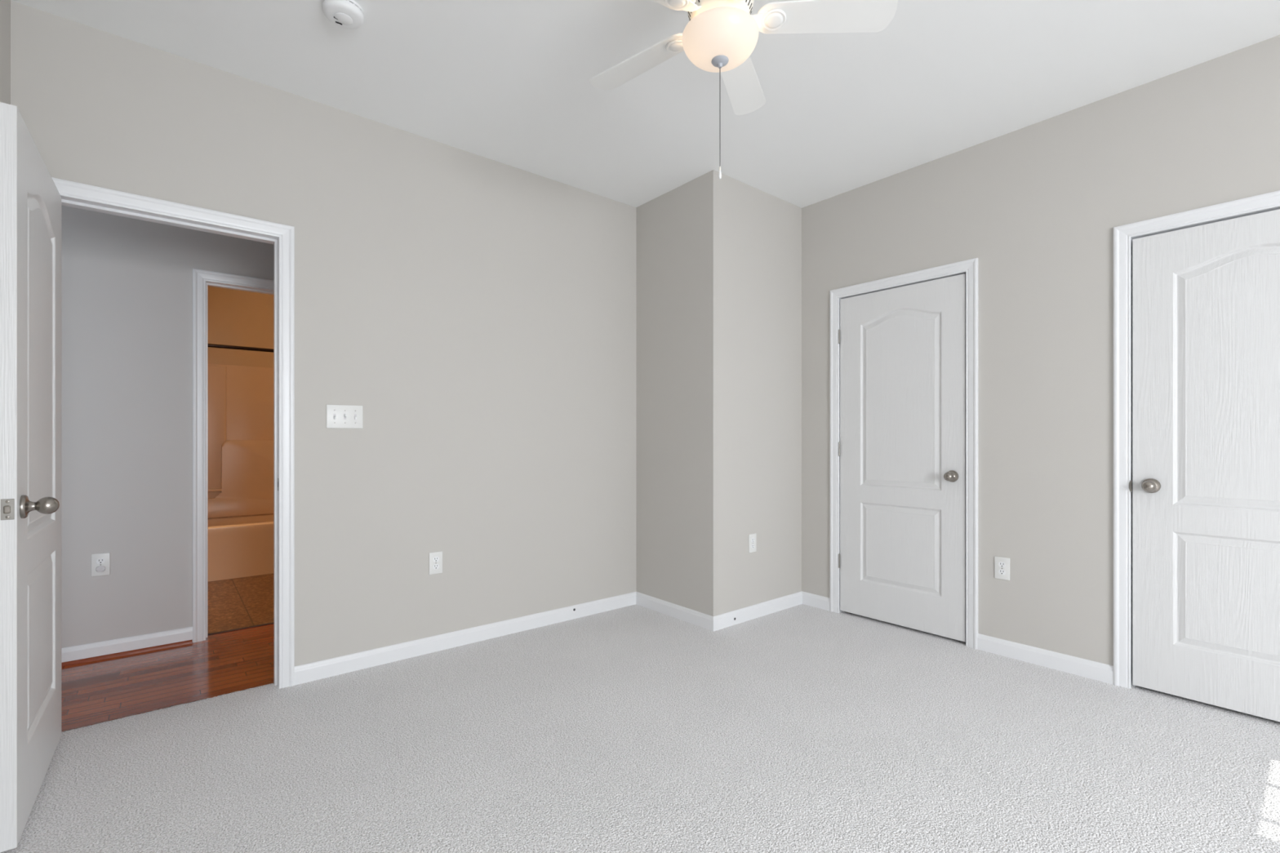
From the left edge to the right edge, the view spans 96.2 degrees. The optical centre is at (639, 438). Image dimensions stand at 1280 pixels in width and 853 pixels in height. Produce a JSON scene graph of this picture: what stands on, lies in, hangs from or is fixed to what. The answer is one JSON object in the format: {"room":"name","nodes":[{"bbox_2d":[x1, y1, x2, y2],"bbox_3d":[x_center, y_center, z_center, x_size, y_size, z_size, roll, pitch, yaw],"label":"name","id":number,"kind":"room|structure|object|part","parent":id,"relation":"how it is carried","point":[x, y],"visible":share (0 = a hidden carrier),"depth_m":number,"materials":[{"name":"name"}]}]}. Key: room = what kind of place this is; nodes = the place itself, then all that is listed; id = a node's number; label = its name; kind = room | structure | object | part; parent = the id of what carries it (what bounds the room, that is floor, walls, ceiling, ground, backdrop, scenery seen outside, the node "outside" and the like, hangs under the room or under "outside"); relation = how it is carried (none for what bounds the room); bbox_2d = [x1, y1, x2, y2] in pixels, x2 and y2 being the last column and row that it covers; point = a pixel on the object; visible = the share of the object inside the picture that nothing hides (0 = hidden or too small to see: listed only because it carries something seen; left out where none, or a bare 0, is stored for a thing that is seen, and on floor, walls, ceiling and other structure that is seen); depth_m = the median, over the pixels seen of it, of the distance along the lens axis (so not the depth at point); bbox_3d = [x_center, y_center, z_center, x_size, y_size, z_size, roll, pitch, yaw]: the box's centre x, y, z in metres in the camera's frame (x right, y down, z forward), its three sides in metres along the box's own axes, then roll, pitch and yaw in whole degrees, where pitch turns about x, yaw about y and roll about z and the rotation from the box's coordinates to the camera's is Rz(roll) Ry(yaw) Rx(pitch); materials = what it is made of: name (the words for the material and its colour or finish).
{"room":"empty bedroom","nodes":[
{"label":"empty bedroom","id":0,"kind":"room"},
{"bbox_2d":[0,0,10,104],"bbox_3d":[-0.403,-0.214,-0.284,0.115,2.770,6.076,0,0,-40],"label":"wall","id":1,"kind":"structure","parent":0,"point":[5,5],"depth_m":2.02,"materials":[{"name":"grey paint"}]},
{"bbox_2d":[0,102,61,852],"bbox_3d":[-1.962,0.105,1.862,0.186,2.032,0.790,0,0,-39],"label":"door","id":2,"kind":"structure","parent":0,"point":[30,200],"depth_m":1.67,"materials":[{"name":"white paint"}]},
{"bbox_3d":[-1.721,0.193,1.562,0.025,0.057,0.001,0,0,-39],"label":"latch plate","id":3,"kind":"part","parent":2,"relation":"part of","materials":[{"name":"silver metal"}]},
{"bbox_3d":[-1.708,0.193,1.653,0.052,0.050,0.050,0,0,-39],"label":"knob","id":4,"kind":"part","parent":2,"relation":"part of","materials":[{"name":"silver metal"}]},
{"bbox_2d":[61,205,273,648],"bbox_3d":[-2.272,-0.214,3.530,4.400,2.770,0.115,0,0,-40],"label":"wall","id":5,"kind":"structure","parent":0,"point":[126,283],"depth_m":3.07,"materials":[{"name":"grey paint"}]},
{"bbox_2d":[91,552,110,577],"bbox_3d":[-2.815,0.659,2.996,0.072,0.117,0.013,0,0,-40],"label":"wall outlet","id":6,"kind":"object","parent":5,"relation":"attached to","point":[99,559],"depth_m":3.00,"materials":[{"name":"white plastic"}]},
{"bbox_3d":[-2.813,0.679,2.994,0.035,0.031,0.006,0,0,-40],"label":"outlet cap","id":7,"kind":"part","parent":6,"relation":"part of","materials":[{"name":"white plastic"}]},
{"bbox_2d":[96,558,105,564],"bbox_3d":[-2.816,0.639,2.997,0.034,0.028,0.003,0,0,-40],"label":"receptacle","id":8,"kind":"object","parent":6,"relation":"attached to","point":[99,561],"depth_m":3.00,"materials":[{"name":"white plastic"}]},
{"bbox_2d":[61,626,192,662],"bbox_3d":[-3.186,1.103,2.690,1.720,0.083,0.012,0,0,-40],"label":"baseboard","id":9,"kind":"structure","parent":5,"relation":"attached to","point":[135,642],"depth_m":3.05,"materials":[{"name":"white paint"}]},
{"bbox_2d":[61,640,192,666],"bbox_3d":[-3.183,1.141,2.685,1.718,0.018,0.024,0,0,-40],"label":"trim","id":10,"kind":"structure","parent":5,"relation":"attached to","point":[188,642],"depth_m":3.05,"materials":[{"name":"brown"}]},
{"bbox_2d":[192,268,273,642],"bbox_3d":[-2.221,0.095,3.571,0.890,2.109,0.150,0,0,-40],"label":"door frame","id":11,"kind":"structure","parent":5,"relation":"attached to","point":[202,279],"depth_m":3.26,"materials":[{"name":"white paint"}]},
{"bbox_2d":[207,286,273,368],"bbox_3d":[-3.849,-0.214,5.279,3.400,2.770,0.118,0,0,-40],"label":"wall","id":12,"kind":"structure","parent":0,"point":[235,317],"depth_m":5.32,"materials":[{"name":"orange paint"}]},
{"bbox_2d":[10,0,635,666],"bbox_3d":[-0.855,-0.214,3.360,4.065,2.770,0.115,0,0,-40],"label":"wall","id":13,"kind":"structure","parent":0,"point":[478,313],"depth_m":2.99,"materials":[{"name":"grey paint"}]},
{"bbox_2d":[51,177,294,688],"bbox_3d":[-1.976,0.087,2.432,0.865,2.132,0.150,0,0,-40],"label":"door frame","id":14,"kind":"structure","parent":13,"relation":"attached to","point":[73,194],"depth_m":2.63,"materials":[{"name":"white paint"}]},
{"bbox_3d":[-2.019,0.087,2.483,0.865,2.132,0.018,0,0,-40],"label":"casing","id":15,"kind":"part","parent":14,"relation":"part of","materials":[{"name":"white paint"}]},
{"bbox_2d":[326,404,362,428],"bbox_3d":[-1.434,-0.107,2.793,0.162,0.114,0.020,0,0,-40],"label":"light switch","id":16,"kind":"object","parent":13,"relation":"attached to","point":[338,416],"visible":1,"depth_m":2.79,"materials":[{"name":"white plastic"}]},
{"bbox_2d":[429,551,442,574],"bbox_3d":[-1.095,0.667,3.081,0.072,0.117,0.007,0,0,-40],"label":"wall outlet","id":17,"kind":"object","parent":13,"relation":"attached to","point":[436,557],"visible":1,"depth_m":3.08,"materials":[{"name":"white plastic"}]},
{"bbox_2d":[432,564,439,569],"bbox_3d":[-1.095,0.687,3.080,0.034,0.028,0.003,0,0,-40],"label":"receptacle","id":18,"kind":"object","parent":17,"relation":"attached to","point":[435,566],"depth_m":3.08,"materials":[{"name":"white plastic"}]},
{"bbox_2d":[432,556,439,562],"bbox_3d":[-1.095,0.648,3.080,0.034,0.028,0.003,0,0,-40],"label":"receptacle","id":19,"kind":"object","parent":17,"relation":"attached to","point":[435,559],"depth_m":3.08,"materials":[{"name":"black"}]},
{"bbox_2d":[294,591,802,684],"bbox_3d":[-0.238,1.099,3.316,2.941,0.083,0.738,0,0,-40],"label":"baseboard","id":20,"kind":"structure","parent":13,"relation":"attached to","point":[321,669],"depth_m":3.40,"materials":[{"name":"white paint"}]},
{"bbox_2d":[0,573,1279,852],"bbox_3d":[-0.123,1.166,2.189,5.800,0.050,9.570,0,0,-40],"label":"floor","id":21,"kind":"structure","parent":0,"point":[802,728],"depth_m":2.10,"materials":[{"name":"white carpet"}]},
{"bbox_2d":[207,363,273,582],"bbox_3d":[-3.180,0.236,5.286,1.588,1.821,0.720,0,0,-40],"label":"shower","id":22,"kind":"object","parent":21,"relation":"on","point":[240,398],"visible":0.34,"depth_m":5.21,"materials":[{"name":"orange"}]},
{"bbox_2d":[207,488,222,491],"bbox_3d":[-3.883,0.462,5.104,0.268,0.022,0.059,0,0,-40],"label":"soap shelf","id":23,"kind":"object","parent":22,"relation":"attached to","point":[208,489],"depth_m":5.14,"materials":[{"name":"beige plastic"}]},
{"bbox_2d":[207,513,273,582],"bbox_3d":[-3.177,0.930,5.282,1.588,0.434,0.710,0,0,-40],"label":"tub","id":24,"kind":"object","parent":22,"relation":"in","point":[239,545],"depth_m":4.76,"materials":[{"name":"beige"}]},
{"bbox_3d":[-3.402,0.019,5.555,1.588,1.386,0.022,0,0,-40],"label":"surround panel","id":25,"kind":"part","parent":22,"relation":"part of","materials":[{"name":"beige"}]},
{"bbox_2d":[207,622,273,635],"bbox_3d":[-2.247,1.148,3.602,0.790,0.004,0.025,0,0,-40],"label":"threshold","id":26,"kind":"object","parent":21,"relation":"on","point":[229,630],"depth_m":3.46,"materials":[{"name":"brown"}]},
{"bbox_2d":[11,0,1279,208],"bbox_3d":[-0.119,-1.649,2.196,5.885,0.100,9.765,0,0,-40],"label":"ceiling","id":27,"kind":"structure","parent":0,"point":[506,82],"depth_m":2.50,"materials":[{"name":"white paint"}]},
{"bbox_2d":[321,0,364,29],"bbox_3d":[-1.102,-1.578,2.133,0.141,0.042,0.141,0,0,-40],"label":"smoke detector","id":28,"kind":"object","parent":27,"relation":"attached to","point":[345,14],"visible":1,"depth_m":2.11,"materials":[{"name":"white plastic"}]},
{"bbox_2d":[588,0,897,178],"bbox_3d":[0.222,-1.208,1.798,1.017,0.783,1.026,0,0,-40],"label":"ceiling fan","id":29,"kind":"object","parent":27,"relation":"hanging from","point":[719,36],"visible":1,"depth_m":1.78,"materials":[{"name":"white plastic"}]},
{"bbox_3d":[0.000,-1.312,2.008,0.425,0.006,0.126,0,11,40],"label":"blade","id":30,"kind":"part","parent":29,"relation":"part of","materials":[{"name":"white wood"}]},
{"bbox_3d":[-0.022,-1.312,1.627,0.425,0.006,0.126,0,11,-33],"label":"blade","id":31,"kind":"part","parent":29,"relation":"part of","materials":[{"name":"white paint"}]},
{"bbox_3d":[0.153,-1.312,1.738,0.066,0.015,0.056,0,11,-33],"label":"blade arm","id":32,"kind":"part","parent":29,"relation":"part of","materials":[{"name":"white metal"}]},
{"bbox_3d":[0.251,-1.009,1.802,0.003,0.312,0.003,0,0,-40],"label":"pull chain","id":33,"kind":"part","parent":29,"relation":"part of","materials":[{"name":"silver metal"}]},
{"bbox_3d":[0.251,-1.229,1.802,0.238,0.086,0.238,0,0,-40],"label":"lamp shade","id":34,"kind":"part","parent":29,"relation":"part of","materials":[{"name":"white glass"}]},
{"bbox_3d":[0.370,-1.312,2.104,0.126,0.006,0.425,-12,-4,21],"label":"blade","id":35,"kind":"part","parent":29,"relation":"part of","materials":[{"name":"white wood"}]},
{"bbox_3d":[0.368,-1.312,1.795,0.066,0.015,0.056,0,-11,4],"label":"blade arm","id":36,"kind":"part","parent":29,"relation":"part of","materials":[{"name":"white metal"}]},
{"bbox_3d":[0.575,-1.312,1.782,0.425,0.006,0.126,0,-11,4],"label":"blade","id":37,"kind":"part","parent":29,"relation":"part of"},
{"bbox_2d":[635,169,801,616],"bbox_3d":[0.548,-0.214,3.976,0.889,2.770,0.724,0,0,-40],"label":"wall","id":38,"kind":"structure","parent":0,"point":[718,261],"depth_m":3.67,"materials":[{"name":"grey paint"}]},
{"bbox_2d":[748,533,756,552],"bbox_3d":[0.714,0.662,3.639,0.072,0.117,0.007,0,0,-40],"label":"wall outlet","id":39,"kind":"object","parent":38,"relation":"attached to","point":[752,537],"visible":1,"depth_m":3.63,"materials":[{"name":"white plastic"}]},
{"bbox_2d":[801,35,1279,666],"bbox_3d":[2.640,-0.214,2.234,0.115,2.770,6.076,0,0,-40],"label":"wall","id":40,"kind":"structure","parent":0,"point":[1038,206],"depth_m":2.87,"materials":[{"name":"grey paint"}]},
{"bbox_2d":[801,591,830,611],"bbox_3d":[1.189,1.099,3.888,0.012,0.083,0.228,0,0,-40],"label":"baseboard","id":41,"kind":"structure","parent":40,"relation":"attached to","point":[809,599],"depth_m":3.88,"materials":[{"name":"white paint"}]},
{"bbox_2d":[838,273,965,641],"bbox_3d":[1.534,0.106,3.452,0.110,2.034,0.768,0,0,-40],"label":"door","id":42,"kind":"structure","parent":40,"relation":"in","point":[902,443],"depth_m":3.41,"materials":[{"name":"white paint"}]},
{"bbox_3d":[1.714,0.211,3.188,0.052,0.050,0.050,0,0,-40],"label":"knob","id":43,"kind":"part","parent":42,"relation":"part of","materials":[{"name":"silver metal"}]},
{"bbox_2d":[830,257,977,648],"bbox_3d":[1.589,0.081,3.491,0.132,2.120,0.894,0,0,-40],"label":"door frame","id":44,"kind":"structure","parent":40,"relation":"attached to","point":[969,267],"depth_m":3.15,"materials":[{"name":"white paint"}]},
{"bbox_2d":[994,555,1009,580],"bbox_3d":[1.908,0.683,3.024,0.007,0.117,0.072,0,0,-40],"label":"wall outlet","id":45,"kind":"object","parent":40,"relation":"attached to","point":[1002,565],"visible":1,"depth_m":3.02,"materials":[{"name":"white plastic"}]},
{"bbox_2d":[998,568,1005,574],"bbox_3d":[1.906,0.703,3.022,0.003,0.028,0.034,0,0,-40],"label":"receptacle","id":46,"kind":"object","parent":45,"relation":"attached to","point":[1001,571],"depth_m":3.02,"materials":[{"name":"white plastic"}]},
{"bbox_2d":[998,561,1005,567],"bbox_3d":[1.906,0.664,3.022,0.003,0.028,0.034,0,0,-40],"label":"receptacle","id":47,"kind":"object","parent":45,"relation":"attached to","point":[1001,564],"depth_m":3.02,"materials":[{"name":"white plastic"}]},
{"bbox_2d":[977,633,1113,684],"bbox_3d":[2.016,1.099,2.889,0.012,0.083,0.579,0,0,-40],"label":"baseboard","id":48,"kind":"structure","parent":40,"relation":"attached to","point":[1101,672],"depth_m":2.86,"materials":[{"name":"white paint"}]},
{"bbox_2d":[1113,190,1279,688],"bbox_3d":[2.527,0.081,2.357,0.132,2.120,0.892,0,0,-40],"label":"door frame","id":49,"kind":"structure","parent":40,"relation":"attached to","point":[1124,235],"depth_m":2.63,"materials":[{"name":"white paint"}]},
{"bbox_3d":[2.237,0.216,2.618,0.006,0.056,0.010,0,0,-40],"label":"strike plate","id":50,"kind":"part","parent":49,"relation":"part of","materials":[{"name":"silver metal"}]},
{"bbox_2d":[1133,208,1279,721],"bbox_3d":[2.478,0.107,2.311,0.110,2.032,0.768,0,0,-40],"label":"door","id":51,"kind":"structure","parent":40,"relation":"in","point":[1206,297],"depth_m":2.44,"materials":[{"name":"white paint"}]},
{"bbox_3d":[2.251,0.211,2.539,0.052,0.050,0.050,0,0,-40],"label":"knob","id":52,"kind":"part","parent":51,"relation":"part of","materials":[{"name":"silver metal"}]},
{"bbox_3d":[-3.835,-0.214,4.745,0.100,2.770,0.722,0,0,-40],"label":"wall","id":53,"kind":"structure","parent":0,"visible":0},
{"bbox_2d":[207,343,273,352],"bbox_3d":[-2.993,-0.754,5.052,1.610,0.060,0.060,0,0,-40],"label":"shower curtain rod","id":54,"kind":"object","parent":53,"relation":"attached to","point":[211,345],"visible":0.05,"depth_m":4.76,"materials":[{"name":"brown metal"}]}
]}

